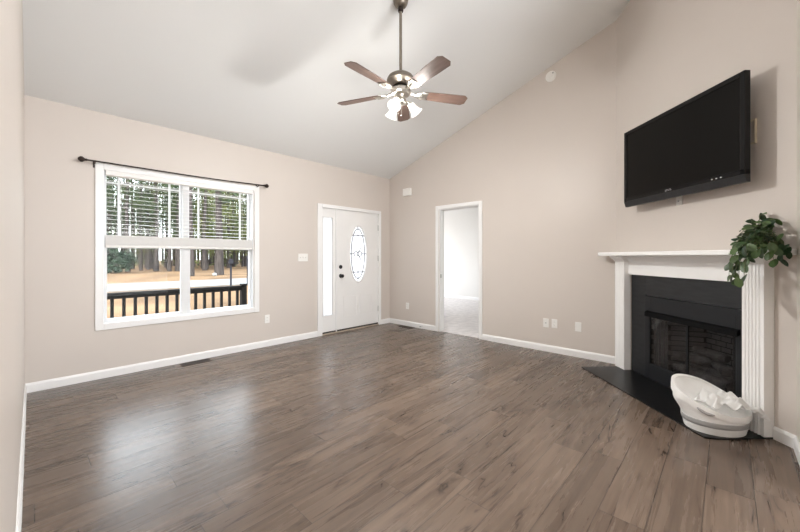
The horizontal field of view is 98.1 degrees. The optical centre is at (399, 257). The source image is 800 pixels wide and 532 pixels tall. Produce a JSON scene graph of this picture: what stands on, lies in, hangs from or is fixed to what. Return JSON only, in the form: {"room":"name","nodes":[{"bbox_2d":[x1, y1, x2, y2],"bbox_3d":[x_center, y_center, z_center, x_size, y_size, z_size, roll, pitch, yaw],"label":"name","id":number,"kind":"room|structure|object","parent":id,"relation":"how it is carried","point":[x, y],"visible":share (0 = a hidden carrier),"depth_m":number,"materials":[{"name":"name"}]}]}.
{"room":"living room","nodes":[
{"label":"living room","id":0,"kind":"room"},
{"bbox_2d":[0,0,24,531],"bbox_3d":[-0.463,-0.982,0.287,8.308,4.564,0.120,0,0,43],"label":"wall","id":1,"kind":"structure","parent":0,"point":[12,97],"depth_m":1.25,"materials":[{"name":"beige paint"}]},
{"bbox_2d":[15,384,26,531],"bbox_3d":[-0.461,1.206,0.377,8.188,0.087,0.015,0,0,43],"label":"baseboard","id":2,"kind":"structure","parent":1,"relation":"attached to","point":[22,450],"depth_m":1.91,"materials":[{"name":"white paint"}]},
{"bbox_2d":[25,95,389,383],"bbox_3d":[-1.870,-0.119,4.944,0.130,2.838,4.965,0,0,43],"label":"wall","id":3,"kind":"structure","parent":0,"point":[62,340],"depth_m":3.79,"materials":[{"name":"beige paint"}]},
{"bbox_2d":[78,156,268,187],"bbox_3d":[-2.500,-0.959,4.110,0.098,0.099,1.942,0,0,43],"label":"curtain rod","id":4,"kind":"object","parent":3,"relation":"attached to","point":[80,158],"visible":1,"depth_m":3.85,"materials":[{"name":"brown metal"}]},
{"bbox_2d":[95,162,258,330],"bbox_3d":[-2.566,-0.107,4.192,0.146,1.718,1.702,0,0,43],"label":"window","id":5,"kind":"structure","parent":3,"relation":"in","point":[102,322],"depth_m":4.09,"materials":[{"name":"white paint"}]},
{"bbox_2d":[105,170,252,249],"bbox_3d":[-2.543,-0.500,4.163,0.061,0.802,1.528,0,0,43],"label":"window blind","id":6,"kind":"object","parent":5,"relation":"attached to","point":[111,241],"visible":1,"depth_m":4.02,"materials":[{"name":"white plastic"}]},
{"bbox_2d":[26,318,389,392],"bbox_3d":[-1.816,1.206,4.896,0.015,0.087,4.730,0,0,43],"label":"baseboard","id":7,"kind":"structure","parent":3,"relation":"attached to","point":[100,374],"depth_m":3.90,"materials":[{"name":"white paint"}]},
{"bbox_2d":[265,315,269,322],"bbox_3d":[-1.859,0.867,4.854,0.009,0.116,0.072,0,0,43],"label":"wall outlet","id":8,"kind":"object","parent":3,"relation":"attached to","point":[267,317],"visible":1,"depth_m":4.85,"materials":[{"name":"white plastic"}]},
{"bbox_2d":[298,254,307,260],"bbox_3d":[-1.470,0.006,5.262,0.016,0.116,0.164,0,0,43],"label":"light switch","id":9,"kind":"object","parent":3,"relation":"attached to","point":[301,257],"visible":1,"depth_m":5.26,"materials":[{"name":"white plastic"}]},
{"bbox_2d":[317,203,380,336],"bbox_3d":[-0.858,0.202,5.976,0.188,2.096,1.370,0,0,43],"label":"door","id":10,"kind":"structure","parent":3,"relation":"in","point":[348,238],"depth_m":5.91,"materials":[{"name":"white paint"}]},
{"bbox_2d":[22,0,629,178],"bbox_3d":[-0.001,-2.393,3.182,5.268,1.897,4.965,0,0,43],"label":"ceiling","id":11,"kind":"structure","parent":0,"point":[268,75],"depth_m":3.60,"materials":[{"name":"white paint"}]},
{"bbox_2d":[337,0,466,121],"bbox_3d":[-0.013,-1.826,3.130,1.249,1.084,1.214,0,0,43],"label":"ceiling fan","id":12,"kind":"object","parent":11,"relation":"hanging from","point":[400,81],"visible":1,"depth_m":3.12,"materials":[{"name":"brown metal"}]},
{"bbox_2d":[21,297,799,531],"bbox_3d":[1.547,1.272,4.541,11.220,0.056,9.069,0,0,43],"label":"floor","id":13,"kind":"structure","parent":0,"point":[387,427],"depth_m":2.24,"materials":[{"name":"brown wood"}]},
{"bbox_2d":[180,358,211,366],"bbox_3d":[-2.416,1.247,4.106,0.124,0.005,0.310,0,0,43],"label":"floor vent","id":14,"kind":"object","parent":13,"relation":"in","point":[207,359],"visible":1,"depth_m":4.10,"materials":[{"name":"brown metal"}]},
{"bbox_2d":[581,366,772,439],"bbox_3d":[2.324,1.244,3.151,0.502,0.010,1.557,0,0,-2],"label":"hearth","id":15,"kind":"object","parent":13,"relation":"on","point":[653,394],"visible":0.66,"depth_m":3.20,"materials":[{"name":"black stone"}]},
{"bbox_2d":[632,275,741,397],"bbox_3d":[2.769,0.715,3.180,0.492,1.048,1.275,0,0,-2],"label":"fireplace","id":16,"kind":"object","parent":15,"relation":"on","point":[661,326],"depth_m":3.31,"materials":[{"name":"black metal"}]},
{"bbox_2d":[644,310,739,336],"bbox_3d":[2.540,0.576,3.091,0.028,0.056,0.950,0,0,-2],"label":"hood","id":17,"kind":"object","parent":16,"relation":"attached to","point":[718,327],"depth_m":2.98,"materials":[{"name":"black metal"}]},
{"bbox_2d":[672,362,732,391],"bbox_3d":[2.675,1.059,3.100,0.109,0.116,0.566,0,0,1],"label":"log","id":18,"kind":"object","parent":16,"relation":"on","point":[719,382],"visible":0.73,"depth_m":2.99,"materials":[{"name":"ceramic"}]},
{"bbox_2d":[689,363,732,382],"bbox_3d":[2.809,1.049,3.090,0.148,0.143,0.520,0,0,1],"label":"log","id":19,"kind":"object","parent":16,"relation":"on","point":[705,369],"visible":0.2,"depth_m":3.09,"materials":[{"name":"wood"}]},
{"bbox_2d":[673,351,712,367],"bbox_3d":[2.741,0.952,3.206,0.344,0.106,0.111,0,0,44],"label":"log","id":20,"kind":"object","parent":19,"relation":"on","point":[700,360],"visible":0.71,"depth_m":3.19,"materials":[{"name":"wood"}]},
{"bbox_2d":[711,360,732,376],"bbox_3d":[2.751,0.948,2.972,0.106,0.102,0.370,0,0,32],"label":"log","id":21,"kind":"object","parent":19,"relation":"on","point":[722,368],"visible":0.93,"depth_m":2.86,"materials":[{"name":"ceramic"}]},
{"bbox_2d":[692,345,730,362],"bbox_3d":[2.750,0.862,3.086,0.096,0.091,0.303,0,0,-6],"label":"log","id":22,"kind":"object","parent":21,"relation":"on","point":[714,355],"visible":1,"depth_m":3.03,"materials":[{"name":"wood"}]},
{"bbox_2d":[598,249,796,436],"bbox_3d":[2.453,0.593,3.151,0.200,1.292,1.868,0,0,-2],"label":"fireplace mantel","id":23,"kind":"object","parent":15,"relation":"on","point":[758,287],"visible":0.77,"depth_m":2.52,"materials":[{"name":"white paint"}]},
{"bbox_2d":[598,249,796,255],"bbox_3d":[2.453,-0.033,3.151,0.200,0.041,1.868,0,0,-2],"label":"shelf","id":24,"kind":"object","parent":23,"relation":"attached to","point":[794,251],"depth_m":2.95,"materials":[{"name":"white paint"}]},
{"bbox_2d":[724,212,792,287],"bbox_3d":[2.314,-0.056,2.312,0.509,0.509,0.355,0,0,-2],"label":"potted plant","id":25,"kind":"object","parent":23,"relation":"on","point":[756,240],"visible":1,"depth_m":2.25,"materials":[{"name":"green plant"}]},
{"bbox_2d":[671,374,752,437],"bbox_3d":[2.268,1.071,2.529,0.474,0.335,0.356,0,0,0],"label":"rope basket","id":26,"kind":"object","parent":15,"relation":"on","point":[723,421],"visible":0.85,"depth_m":2.46,"materials":[{"name":"white fabric"}]},
{"bbox_2d":[695,388,770,421],"bbox_3d":[2.333,1.032,2.466,0.371,0.145,0.250,0,0,11],"label":"cloth","id":27,"kind":"object","parent":26,"relation":"in","point":[714,400],"visible":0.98,"depth_m":2.43,"materials":[{"name":"white fabric"}]},
{"bbox_2d":[444,207,478,296],"bbox_3d":[2.878,-0.101,9.465,6.400,2.800,0.120,0,0,43],"label":"wall","id":28,"kind":"structure","parent":0,"point":[461,226],"depth_m":10.36,"materials":[{"name":"white paint"}]},
{"bbox_2d":[444,294,478,299],"bbox_3d":[2.868,1.206,9.381,6.300,0.087,0.015,0,0,43],"label":"baseboard","id":29,"kind":"structure","parent":28,"relation":"attached to","point":[449,296],"depth_m":10.32,"materials":[{"name":"white paint"}]},
{"bbox_2d":[390,21,740,355],"bbox_3d":[1.710,-0.986,4.901,5.138,4.571,0.115,0,0,43],"label":"wall","id":30,"kind":"structure","parent":0,"point":[540,162],"depth_m":4.71,"materials":[{"name":"beige paint"}]},
{"bbox_2d":[403,188,411,196],"bbox_3d":[0.129,-1.175,6.281,0.180,0.132,0.046,0,0,43],"label":"door chime","id":31,"kind":"object","parent":30,"relation":"attached to","point":[408,191],"visible":1,"depth_m":6.25,"materials":[{"name":"white plastic"}]},
{"bbox_2d":[435,201,481,339],"bbox_3d":[0.969,0.197,5.600,0.882,2.106,0.151,0,0,43],"label":"door frame","id":32,"kind":"structure","parent":30,"relation":"attached to","point":[439,210],"depth_m":5.82,"materials":[{"name":"white paint"}]},
{"bbox_2d":[390,318,614,363],"bbox_3d":[1.157,1.206,5.333,3.740,0.087,0.015,0,0,43],"label":"baseboard","id":33,"kind":"structure","parent":30,"relation":"attached to","point":[543,347],"depth_m":4.68,"materials":[{"name":"white paint"}]},
{"bbox_2d":[543,318,548,327],"bbox_3d":[1.933,0.874,4.599,0.072,0.116,0.018,0,0,43],"label":"wall outlet","id":34,"kind":"object","parent":30,"relation":"attached to","point":[545,321],"visible":1,"depth_m":4.60,"materials":[{"name":"white plastic"}]},
{"bbox_2d":[546,71,555,81],"bbox_3d":[1.972,-2.374,4.546,0.136,0.136,0.041,0,0,43],"label":"smoke detector","id":35,"kind":"object","parent":30,"relation":"attached to","point":[550,76],"visible":1,"depth_m":4.53,"materials":[{"name":"white plastic"}]},
{"bbox_2d":[552,319,556,327],"bbox_3d":[2.015,0.870,4.527,0.072,0.116,0.009,0,0,43],"label":"wall outlet","id":36,"kind":"object","parent":30,"relation":"attached to","point":[554,321],"visible":1,"depth_m":4.53,"materials":[{"name":"white plastic"}]},
{"bbox_2d":[575,322,580,331],"bbox_3d":[2.226,0.873,4.331,0.072,0.116,0.006,0,0,43],"label":"wall outlet","id":37,"kind":"object","parent":30,"relation":"attached to","point":[577,324],"visible":1,"depth_m":4.33,"materials":[{"name":"white plastic"}]},
{"bbox_2d":[616,0,796,435],"bbox_3d":[2.593,-0.965,3.154,0.080,4.530,1.798,0,0,-2],"label":"wall","id":38,"kind":"structure","parent":0,"point":[669,53],"depth_m":2.74,"materials":[{"name":"beige paint"}]},
{"bbox_2d":[676,196,682,205],"bbox_3d":[2.545,-0.531,3.165,0.016,0.118,0.066,0,0,-2],"label":"cable wall plate","id":39,"kind":"object","parent":38,"relation":"attached to","point":[679,200],"visible":0.65,"depth_m":3.16,"materials":[{"name":"white plastic"}]},
{"bbox_2d":[624,70,750,206],"bbox_3d":[2.470,-0.918,3.051,0.172,0.784,1.252,0,0,-2],"label":"television","id":40,"kind":"object","parent":38,"relation":"attached to","point":[702,143],"visible":1,"depth_m":2.85,"materials":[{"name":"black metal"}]},
{"bbox_2d":[750,118,756,144],"bbox_3d":[2.564,-0.910,2.560,0.014,0.176,0.124,0,0,-2],"label":"wall plate","id":41,"kind":"object","parent":38,"relation":"attached to","point":[753,123],"visible":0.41,"depth_m":2.52,"materials":[{"name":"beige plastic"}]},
{"bbox_2d":[773,426,795,447],"bbox_3d":[2.570,1.206,2.319,0.015,0.087,0.130,0,0,-2],"label":"baseboard","id":42,"kind":"structure","parent":38,"relation":"attached to","point":[782,436],"depth_m":2.32,"materials":[{"name":"white paint"}]},
{"bbox_2d":[797,0,799,442],"bbox_3d":[1.873,-0.975,1.417,0.120,4.550,4.730,0,0,43],"label":"wall","id":43,"kind":"structure","parent":0,"point":[798,1],"depth_m":2.20,"materials":[{"name":"beige paint"}]},
{"bbox_2d":[793,436,799,465],"bbox_3d":[2.348,1.206,2.020,0.015,0.087,0.661,0,0,43],"label":"baseboard","id":44,"kind":"structure","parent":43,"relation":"attached to","point":[796,445],"depth_m":2.16,"materials":[{"name":"white paint"}]},
{"label":"outside","id":45,"kind":"structure","parent":0,"visible":0},
{"bbox_3d":[-2.729,1.479,5.391,1.732,0.140,7.100,0,0,43],"label":"floor","id":46,"kind":"structure","parent":45,"visible":0},
{"bbox_2d":[107,283,246,317],"bbox_3d":[-3.980,0.945,4.991,0.090,0.930,3.490,0,0,43],"label":"porch railing","id":47,"kind":"object","parent":46,"relation":"on","point":[242,288],"visible":0.37,"depth_m":5.39,"materials":[{"name":"black metal"}]},
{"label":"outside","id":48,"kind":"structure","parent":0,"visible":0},
{"bbox_2d":[107,260,247,317],"bbox_3d":[-61.611,1.850,113.084,235.182,0.001,240.000,0,0,43],"label":"ground","id":49,"kind":"structure","parent":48,"point":[135,276],"depth_m":25.20,"materials":[{"name":"beige soil"}]},
{"bbox_2d":[106,177,117,211],"bbox_3d":[-38.804,-6.563,43.903,5.031,17.208,5.759,0,0,-6],"label":"pine tree","id":50,"kind":"object","parent":49,"relation":"on","point":[108,207],"visible":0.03,"depth_m":45.14,"materials":[{"name":"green plant"}]},
{"bbox_2d":[106,177,117,214],"bbox_3d":[-44.509,-6.579,51.322,4.901,17.212,6.186,0,0,-25],"label":"pine tree","id":51,"kind":"object","parent":49,"relation":"on","point":[111,177],"visible":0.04,"depth_m":52.71,"materials":[{"name":"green plant"}]},
{"bbox_2d":[106,176,123,234],"bbox_3d":[-36.158,-6.814,41.563,6.330,17.723,5.231,0,0,25],"label":"pine tree","id":52,"kind":"object","parent":49,"relation":"on","point":[113,205],"visible":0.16,"depth_m":42.24,"materials":[{"name":"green plant"}]},
{"bbox_2d":[106,176,123,264],"bbox_3d":[-46.031,-6.834,54.843,4.495,17.727,6.974,0,0,-35],"label":"pine tree","id":53,"kind":"object","parent":49,"relation":"on","point":[110,176],"visible":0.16,"depth_m":54.20,"materials":[{"name":"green plant"}]},
{"bbox_2d":[106,176,124,254],"bbox_3d":[-39.889,-5.586,47.296,4.446,15.210,5.090,0,0,-18],"label":"pine tree","id":54,"kind":"object","parent":49,"relation":"on","point":[112,208],"visible":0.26,"depth_m":47.53,"materials":[{"name":"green plant"}]},
{"bbox_2d":[106,177,134,265],"bbox_3d":[-46.178,-7.524,57.489,5.450,19.142,6.880,0,0,31],"label":"pine tree","id":55,"kind":"object","parent":49,"relation":"on","point":[117,177],"visible":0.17,"depth_m":57.41,"materials":[{"name":"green plant"}]},
{"bbox_2d":[107,233,137,272],"bbox_3d":[-32.580,-0.418,39.236,4.456,4.923,4.511,0,0,-14],"label":"shrub","id":56,"kind":"object","parent":49,"relation":"on","point":[127,261],"visible":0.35,"depth_m":39.11,"materials":[{"name":"green plant"}]},
{"bbox_2d":[114,188,137,257],"bbox_3d":[-47.714,-5.389,59.646,4.835,14.808,4.441,0,0,-28],"label":"pine tree","id":57,"kind":"object","parent":49,"relation":"on","point":[123,232],"visible":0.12,"depth_m":59.64,"materials":[{"name":"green plant"}]},
{"bbox_2d":[115,186,138,252],"bbox_3d":[-55.233,-6.156,69.391,7.404,16.430,6.799,0,0,-2],"label":"pine tree","id":58,"kind":"object","parent":49,"relation":"on","point":[125,186],"visible":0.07,"depth_m":69.34,"materials":[{"name":"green plant"}]},
{"bbox_2d":[110,178,144,268],"bbox_3d":[-41.239,-7.673,52.285,5.537,19.447,6.989,0,0,-6],"label":"pine tree","id":59,"kind":"object","parent":49,"relation":"on","point":[120,178],"visible":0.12,"depth_m":52.58,"materials":[{"name":"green plant"}]},
{"bbox_2d":[108,178,156,271],"bbox_3d":[-33.465,-7.651,43.617,5.524,19.402,6.973,0,0,-39],"label":"pine tree","id":60,"kind":"object","parent":49,"relation":"on","point":[128,181],"visible":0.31,"depth_m":42.80,"materials":[{"name":"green plant"}]},
{"bbox_2d":[129,180,145,267],"bbox_3d":[-44.622,-5.877,60.442,4.492,15.778,5.671,0,0,10],"label":"pine tree","id":61,"kind":"object","parent":49,"relation":"on","point":[135,180],"visible":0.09,"depth_m":60.03,"materials":[{"name":"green plant"}]},
{"bbox_2d":[122,180,154,270],"bbox_3d":[-35.262,-5.289,46.996,4.269,14.602,4.887,0,0,-25],"label":"pine tree","id":62,"kind":"object","parent":49,"relation":"on","point":[140,220],"visible":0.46,"depth_m":47.12,"materials":[{"name":"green plant"}]},
{"bbox_2d":[129,181,147,267],"bbox_3d":[-43.947,-6.757,59.010,5.004,17.576,6.317,0,0,-22],"label":"pine tree","id":63,"kind":"object","parent":49,"relation":"on","point":[145,181],"visible":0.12,"depth_m":59.34,"materials":[{"name":"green plant"}]},
{"bbox_2d":[122,180,162,269],"bbox_3d":[-36.539,-6.074,50.081,5.789,16.209,4.784,0,0,-6],"label":"pine tree","id":64,"kind":"object","parent":49,"relation":"on","point":[148,215],"visible":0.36,"depth_m":50.27,"materials":[{"name":"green plant"}]},
{"bbox_2d":[130,182,163,267],"bbox_3d":[-40.170,-6.978,56.442,6.480,18.029,5.133,0,0,-34],"label":"pine tree","id":65,"kind":"object","parent":49,"relation":"on","point":[152,182],"visible":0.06,"depth_m":56.63,"materials":[{"name":"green plant"}]},
{"bbox_2d":[129,181,165,268],"bbox_3d":[-38.057,-5.723,51.692,6.140,15.542,6.542,0,0,0],"label":"pine tree","id":66,"kind":"object","parent":49,"relation":"on","point":[146,231],"visible":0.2,"depth_m":51.71,"materials":[{"name":"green plant"}]},
{"bbox_2d":[124,181,176,270],"bbox_3d":[-32.434,-8.399,45.473,7.522,20.929,5.959,0,0,-36],"label":"pine tree","id":67,"kind":"object","parent":49,"relation":"on","point":[156,253],"visible":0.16,"depth_m":45.01,"materials":[{"name":"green plant"}]},
{"bbox_2d":[142,182,171,268],"bbox_3d":[-38.056,-5.908,54.370,5.694,15.843,4.511,0,0,42],"label":"pine tree","id":68,"kind":"object","parent":49,"relation":"on","point":[153,225],"visible":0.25,"depth_m":53.67,"materials":[{"name":"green plant"}]},
{"bbox_2d":[138,184,178,270],"bbox_3d":[-29.818,-6.674,44.433,6.227,17.436,5.147,0,0,-2],"label":"pine tree","id":69,"kind":"object","parent":49,"relation":"on","point":[169,263],"visible":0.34,"depth_m":44.61,"materials":[{"name":"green plant"}]},
{"bbox_2d":[149,183,175,268],"bbox_3d":[-35.778,-5.278,52.910,5.779,14.629,6.158,0,0,-44],"label":"pine tree","id":70,"kind":"object","parent":49,"relation":"on","point":[157,183],"visible":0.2,"depth_m":53.03,"materials":[{"name":"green plant"}]},
{"bbox_2d":[157,184,174,266],"bbox_3d":[-42.731,-8.236,61.954,5.864,20.597,7.403,0,0,6],"label":"pine tree","id":71,"kind":"object","parent":49,"relation":"on","point":[165,257],"visible":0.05,"depth_m":62.11,"materials":[{"name":"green plant"}]},
{"bbox_2d":[171,188,175,265],"bbox_3d":[-46.887,-6.287,72.273,5.945,16.644,4.913,0,0,12],"label":"pine tree","id":72,"kind":"object","parent":49,"relation":"on","point":[173,262],"visible":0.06,"depth_m":71.76,"materials":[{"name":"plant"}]},
{"bbox_2d":[106,181,241,264],"bbox_3d":[-70.168,-8.887,88.828,34.582,23.619,106.698,0,0,43],"label":"woods","id":73,"kind":"object","parent":49,"relation":"on","point":[121,249],"visible":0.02,"depth_m":90.65,"materials":[{"name":"green plant"}]},
{"bbox_2d":[107,278,246,291],"bbox_3d":[1.158,1.830,40.144,9.200,0.001,120.000,0,0,43],"label":"road","id":74,"kind":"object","parent":49,"relation":"on","point":[215,282],"visible":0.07,"depth_m":23.11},
{"bbox_2d":[163,186,196,223],"bbox_3d":[-29.839,-6.184,47.167,4.671,16.406,5.896,0,0,-30],"label":"pine tree","id":75,"kind":"object","parent":49,"relation":"on","point":[172,186],"visible":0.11,"depth_m":47.50,"materials":[{"name":"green plant"}]},
{"bbox_2d":[165,190,196,236],"bbox_3d":[-32.815,-6.555,51.746,5.026,17.192,5.754,0,0,37],"label":"pine tree","id":76,"kind":"object","parent":49,"relation":"on","point":[194,190],"visible":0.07,"depth_m":52.01,"materials":[{"name":"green plant"}]},
{"bbox_2d":[135,254,240,267],"bbox_3d":[-42.265,0.803,73.587,33.136,3.977,42.515,0,0,43],"label":"undergrowth","id":77,"kind":"object","parent":49,"relation":"on","point":[197,261],"visible":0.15,"depth_m":66.81,"materials":[{"name":"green plant"}]},
{"bbox_2d":[155,185,222,270],"bbox_3d":[-28.755,-10.102,46.775,6.188,24.400,9.600,0,0,27],"label":"pine tree","id":78,"kind":"object","parent":49,"relation":"on","point":[177,251],"visible":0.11,"depth_m":45.09,"materials":[{"name":"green plant"}]},
{"bbox_2d":[192,200,200,265],"bbox_3d":[-39.453,-4.458,66.152,5.114,12.946,5.450,0,0,-26],"label":"pine tree","id":79,"kind":"object","parent":49,"relation":"on","point":[192,200],"visible":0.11,"depth_m":66.33,"materials":[{"name":"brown plant"}]},
{"bbox_2d":[192,199,200,264],"bbox_3d":[-44.963,-7.169,76.459,5.446,18.448,6.589,0,0,-34],"label":"pine tree","id":80,"kind":"object","parent":49,"relation":"on","point":[198,258],"visible":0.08,"depth_m":76.49,"materials":[{"name":"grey plant"}]},
{"bbox_2d":[192,190,213,267],"bbox_3d":[-32.375,-4.652,56.389,5.616,13.342,5.271,0,0,38],"label":"pine tree","id":81,"kind":"object","parent":49,"relation":"on","point":[193,190],"visible":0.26,"depth_m":56.51,"materials":[{"name":"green plant"}]},
{"bbox_2d":[192,200,213,266],"bbox_3d":[-37.050,-6.640,64.314,5.726,17.366,5.157,0,0,-21],"label":"pine tree","id":82,"kind":"object","parent":49,"relation":"on","point":[199,200],"visible":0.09,"depth_m":64.11,"materials":[{"name":"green plant"}]},
{"bbox_2d":[194,197,214,256],"bbox_3d":[-34.971,-5.671,61.515,6.497,15.434,6.097,0,0,-42],"label":"pine tree","id":83,"kind":"object","parent":49,"relation":"on","point":[213,197],"visible":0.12,"depth_m":61.26,"materials":[{"name":"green plant"}]},
{"bbox_2d":[195,201,213,265],"bbox_3d":[-42.576,-9.892,76.377,7.359,23.905,7.395,0,0,-25],"label":"pine tree","id":84,"kind":"object","parent":49,"relation":"on","point":[210,259],"visible":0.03,"depth_m":75.65,"materials":[{"name":"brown plant"}]},
{"bbox_2d":[189,187,224,275],"bbox_3d":[-19.980,-8.048,34.289,5.755,20.214,7.265,0,0,-39],"label":"pine tree","id":85,"kind":"object","parent":49,"relation":"on","point":[192,267],"visible":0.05,"depth_m":33.40,"materials":[{"name":"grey plant"}]},
{"bbox_2d":[193,189,230,268],"bbox_3d":[-30.052,-5.829,54.532,6.634,15.760,6.226,0,0,-40],"label":"pine tree","id":86,"kind":"object","parent":49,"relation":"on","point":[196,189],"visible":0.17,"depth_m":54.44,"materials":[{"name":"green plant"}]},
{"bbox_2d":[192,189,236,270],"bbox_3d":[-26.217,-9.889,48.778,7.393,23.900,7.358,0,0,-8],"label":"pine tree","id":87,"kind":"object","parent":49,"relation":"on","point":[204,255],"visible":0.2,"depth_m":47.82,"materials":[{"name":"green plant"}]},
{"bbox_2d":[194,191,237,267],"bbox_3d":[-27.585,-5.076,52.199,5.983,14.213,5.615,0,0,-33],"label":"pine tree","id":88,"kind":"object","parent":49,"relation":"on","point":[208,208],"visible":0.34,"depth_m":52.15,"materials":[{"name":"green plant"}]},
{"bbox_2d":[199,188,238,274],"bbox_3d":[-19.732,-9.583,35.101,9.183,23.339,5.919,0,0,-20],"label":"pine tree","id":89,"kind":"object","parent":49,"relation":"on","point":[219,254],"visible":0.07,"depth_m":35.63,"materials":[{"name":"grey plant"}]},
{"bbox_2d":[200,191,237,257],"bbox_3d":[-26.355,-5.223,51.124,6.110,14.516,5.734,0,0,43],"label":"pine tree","id":90,"kind":"object","parent":49,"relation":"on","point":[223,209],"visible":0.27,"depth_m":50.83,"materials":[{"name":"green plant"}]},
{"bbox_2d":[208,197,230,257],"bbox_3d":[-31.990,-4.353,60.900,5.476,12.730,4.959,0,0,-24],"label":"pine tree","id":91,"kind":"object","parent":49,"relation":"on","point":[211,197],"visible":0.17,"depth_m":61.03,"materials":[{"name":"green plant"}]},
{"bbox_2d":[210,202,235,238],"bbox_3d":[-28.808,-5.135,55.854,4.217,14.288,5.103,0,0,10],"label":"pine tree","id":92,"kind":"object","parent":49,"relation":"on","point":[214,202],"visible":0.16,"depth_m":56.11,"materials":[{"name":"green plant"}]},
{"bbox_2d":[212,192,237,265],"bbox_3d":[-34.952,-6.417,69.250,7.142,16.966,6.702,0,0,27],"label":"pine tree","id":93,"kind":"object","parent":49,"relation":"on","point":[223,192],"visible":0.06,"depth_m":68.81,"materials":[{"name":"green plant"}]},
{"bbox_2d":[206,192,245,267],"bbox_3d":[-29.006,-8.021,57.775,6.187,20.096,6.217,0,0,36],"label":"pine tree","id":94,"kind":"object","parent":49,"relation":"on","point":[228,229],"visible":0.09,"depth_m":58.57,"materials":[{"name":"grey plant"}]},
{"bbox_2d":[223,192,236,266],"bbox_3d":[-33.151,-8.685,67.277,6.603,21.448,6.635,0,0,-42],"label":"pine tree","id":95,"kind":"object","parent":49,"relation":"on","point":[234,253],"visible":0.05,"depth_m":66.97,"materials":[{"name":"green plant"}]},
{"bbox_2d":[222,192,238,258],"bbox_3d":[-35.134,-7.151,70.604,5.669,18.325,5.642,0,0,-3],"label":"pine tree","id":96,"kind":"object","parent":49,"relation":"on","point":[231,192],"visible":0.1,"depth_m":71.07,"materials":[{"name":"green plant"}]},
{"bbox_2d":[229,255,233,285],"bbox_3d":[-10.440,0.924,21.429,0.275,2.050,0.600,0,0,-26],"label":"mailbox","id":97,"kind":"object","parent":49,"relation":"on","point":[231,261],"visible":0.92,"depth_m":21.36,"materials":[{"name":"grey metal"}]},
{"bbox_2d":[229,195,243,258],"bbox_3d":[-32.751,-5.305,69.613,5.801,14.684,6.181,0,0,23],"label":"pine tree","id":98,"kind":"object","parent":49,"relation":"on","point":[238,195],"visible":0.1,"depth_m":69.31,"materials":[{"name":"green plant"}]},
{"bbox_2d":[230,193,246,266],"bbox_3d":[-29.564,-5.728,65.355,6.546,15.551,6.143,0,0,-12],"label":"pine tree","id":99,"kind":"object","parent":49,"relation":"on","point":[242,215],"visible":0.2,"depth_m":65.44,"materials":[{"name":"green plant"}]},
{"bbox_2d":[229,199,247,255],"bbox_3d":[-23.603,-9.695,55.378,7.236,23.505,7.271,0,0,39],"label":"pine tree","id":100,"kind":"object","parent":49,"relation":"on","point":[237,227],"visible":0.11,"depth_m":53.65,"materials":[{"name":"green plant"}]},
{"bbox_2d":[231,195,246,236],"bbox_3d":[-27.919,-9.884,62.593,7.390,23.890,7.355,0,0,-7],"label":"pine tree","id":101,"kind":"object","parent":49,"relation":"on","point":[244,195],"visible":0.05,"depth_m":62.37,"materials":[{"name":"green plant"}]},
{"bbox_2d":[232,194,246,266],"bbox_3d":[-29.327,-8.957,67.689,6.774,22.002,6.806,0,0,-28],"label":"pine tree","id":102,"kind":"object","parent":49,"relation":"on","point":[245,256],"visible":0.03,"depth_m":67.88,"materials":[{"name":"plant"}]},
{"bbox_2d":[232,194,246,227],"bbox_3d":[-22.156,-5.646,52.444,5.131,15.333,4.483,0,0,-4],"label":"pine tree","id":103,"kind":"object","parent":49,"relation":"on","point":[244,194],"visible":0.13,"depth_m":51.81,"materials":[{"name":"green plant"}]},
{"bbox_2d":[233,200,246,253],"bbox_3d":[-27.818,-4.702,65.069,5.312,13.447,5.660,0,0,14],"label":"pine tree","id":104,"kind":"object","parent":49,"relation":"on","point":[245,200],"visible":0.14,"depth_m":64.33,"materials":[{"name":"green plant"}]},
{"bbox_2d":[247,256,247,285],"bbox_3d":[-9.890,0.950,22.453,0.060,2.000,0.052,0,0,43],"label":"marker post","id":105,"kind":"object","parent":49,"relation":"on","point":[247,256],"visible":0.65,"depth_m":22.44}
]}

